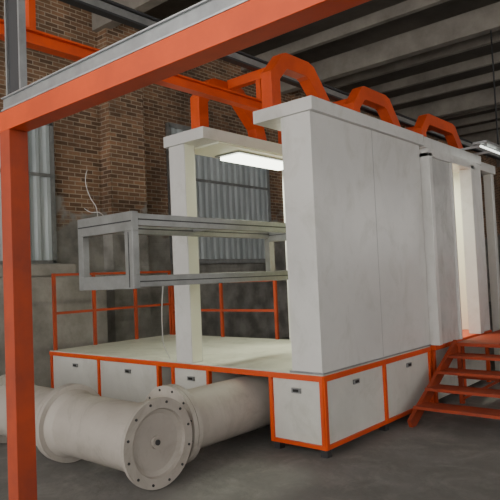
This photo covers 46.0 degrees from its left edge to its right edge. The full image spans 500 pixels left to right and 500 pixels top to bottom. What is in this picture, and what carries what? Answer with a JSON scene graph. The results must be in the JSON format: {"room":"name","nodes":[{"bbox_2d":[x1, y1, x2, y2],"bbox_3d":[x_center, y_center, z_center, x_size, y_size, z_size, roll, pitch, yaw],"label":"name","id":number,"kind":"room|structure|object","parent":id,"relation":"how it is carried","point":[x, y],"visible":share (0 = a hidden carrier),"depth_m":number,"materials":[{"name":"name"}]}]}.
{"room":"workshop","nodes":[
{"label":"workshop","id":0,"kind":"room"},
{"bbox_2d":[0,302,499,499],"bbox_3d":[6.875,1.862,9.906,16.800,0.200,36.000,-5,-3,41],"label":"floor","id":1,"kind":"structure","parent":0,"point":[446,456],"depth_m":4.88,"materials":[{"name":"concrete"}]},
{"bbox_2d":[0,263,107,387],"bbox_3d":[-3.329,1.205,9.357,0.800,1.950,2.000,-5,-3,41],"label":"wall","id":2,"kind":"structure","parent":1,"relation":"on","point":[73,329],"depth_m":9.17,"materials":[{"name":"grey concrete"}]},
{"bbox_2d":[0,375,269,489],"bbox_3d":[-1.162,1.624,6.917,3.806,0.690,3.645,-5,-3,41],"label":"pipe","id":3,"kind":"object","parent":1,"relation":"on","point":[151,440],"visible":0.86,"depth_m":4.91,"materials":[{"name":"grey metal"}]},
{"bbox_2d":[0,0,370,499],"bbox_3d":[0.442,0.424,1.307,4.015,2.435,0.200,-5,-3,41],"label":"frame","id":4,"kind":"object","parent":1,"relation":"on","point":[206,31],"visible":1,"depth_m":2.26,"materials":[{"name":"orange paint"}]},
{"bbox_2d":[4,0,26,94],"bbox_3d":[-1.040,-1.115,2.599,0.127,0.884,0.032,-5,-3,41],"label":"panel","id":5,"kind":"object","parent":4,"relation":"on","point":[14,10],"visible":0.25,"depth_m":2.58,"materials":[{"name":"grey metal"}]},
{"bbox_2d":[49,335,433,458],"bbox_3d":[-0.311,1.599,7.401,4.484,0.720,2.224,-5,-3,41],"label":"platform","id":6,"kind":"object","parent":1,"relation":"on","point":[326,412],"visible":0.73,"depth_m":6.18,"materials":[{"name":"orange paint"}]},
{"bbox_2d":[51,270,171,349],"bbox_3d":[-1.996,0.854,8.880,0.040,1.050,2.140,-5,-3,41],"label":"safety railing","id":7,"kind":"object","parent":6,"relation":"on","point":[55,313],"visible":0.9,"depth_m":8.56,"materials":[{"name":"orange metal"}]},
{"bbox_2d":[161,286,170,358],"bbox_3d":[-0.948,0.780,6.521,0.072,0.874,0.186,-3,-3,5],"label":"air hose","id":8,"kind":"object","parent":6,"relation":"on","point":[163,286],"visible":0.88,"depth_m":6.45,"materials":[{"name":"grey"}]},
{"bbox_2d":[170,280,278,339],"bbox_3d":[-0.448,0.889,8.927,2.190,0.850,0.040,-5,-3,41],"label":"safety railing","id":9,"kind":"object","parent":6,"relation":"on","point":[221,310],"visible":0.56,"depth_m":8.87,"materials":[{"name":"orange metal"}]},
{"bbox_2d":[163,95,430,374],"bbox_3d":[0.595,-0.070,6.650,1.980,2.458,2.290,-5,-3,41],"label":"booth","id":10,"kind":"object","parent":6,"relation":"on","point":[355,247],"visible":0.98,"depth_m":5.81,"materials":[{"name":"grey metal"}]},
{"bbox_2d":[215,151,282,170],"bbox_3d":[0.124,-1.084,7.245,0.380,0.053,1.200,-5,-3,41],"label":"lamp","id":11,"kind":"object","parent":10,"relation":"attached to","point":[239,157],"visible":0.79,"depth_m":7.03,"materials":[{"name":"glowing white light diffuser"},{"name":"white painted metal"}]},
{"bbox_2d":[407,330,499,427],"bbox_3d":[2.962,0.929,6.815,1.090,1.783,3.008,-5,-3,41],"label":"stairs","id":12,"kind":"structure","parent":1,"relation":"on","point":[492,339],"depth_m":6.35,"materials":[{"name":"orange metal"}]},
{"bbox_2d":[419,136,499,402],"bbox_3d":[2.332,0.311,8.589,2.060,3.170,2.960,-5,-3,41],"label":"cabin","id":13,"kind":"object","parent":1,"relation":"on","point":[451,188],"visible":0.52,"depth_m":7.56,"materials":[{"name":"white metal"}]},
{"bbox_2d":[460,140,499,154],"bbox_3d":[3.303,-1.362,8.165,0.390,0.075,1.250,-5,-3,41],"label":"lamp","id":14,"kind":"object","parent":13,"relation":"attached to","point":[490,146],"visible":0.95,"depth_m":7.83,"materials":[{"name":"metal"}]},
{"bbox_2d":[0,0,499,338],"bbox_3d":[0.492,-1.210,15.460,0.300,7.000,36.000,-5,-3,41],"label":"wall","id":15,"kind":"structure","parent":0,"point":[77,135],"depth_m":12.38,"materials":[{"name":"brick"}]},
{"bbox_2d":[0,111,56,263],"bbox_3d":[-4.427,-1.022,9.453,0.100,2.600,2.820,-5,-3,41],"label":"window","id":16,"kind":"structure","parent":15,"relation":"in","point":[42,201],"depth_m":10.33,"materials":[{"name":"metal"}]},
{"bbox_2d":[97,24,150,342],"bbox_3d":[-2.473,-1.260,11.580,0.300,7.000,0.850,-5,-3,41],"label":"pillar","id":17,"kind":"structure","parent":15,"relation":"attached to","point":[121,119],"depth_m":11.37,"materials":[{"name":"brick"}]},
{"bbox_2d":[165,122,271,263],"bbox_3d":[-0.616,-1.210,13.874,0.100,3.050,3.390,-5,-3,41],"label":"window","id":18,"kind":"structure","parent":15,"relation":"in","point":[224,190],"depth_m":13.95,"materials":[{"name":"metal"}]},
{"bbox_2d":[291,89,305,100],"bbox_3d":[1.636,-1.220,16.323,0.300,7.000,0.800,-5,-3,41],"label":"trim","id":19,"kind":"structure","parent":15,"relation":"attached to","point":[300,93],"depth_m":16.15,"materials":[{"name":"brick"}]},
{"bbox_2d":[92,0,499,166],"bbox_3d":[7.023,-4.981,10.510,16.500,0.500,35.020,-5,-3,41],"label":"ceiling","id":20,"kind":"structure","parent":0,"point":[470,30],"depth_m":14.26,"materials":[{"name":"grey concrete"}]},
{"bbox_2d":[0,0,499,159],"bbox_3d":[1.662,-3.188,8.246,1.160,3.820,13.400,-5,-3,41],"label":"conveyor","id":21,"kind":"object","parent":20,"relation":"hanging from","point":[287,68],"visible":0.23,"depth_m":6.07,"materials":[{"name":"orange metal"}]},
{"bbox_2d":[77,171,287,290],"bbox_3d":[-0.358,-0.572,5.750,0.746,1.805,2.584,-5,-3,41],"label":"frame","id":22,"kind":"object","parent":21,"relation":"hanging from","point":[132,224],"visible":0.82,"depth_m":4.96,"materials":[{"name":"grey metal"}]}
]}

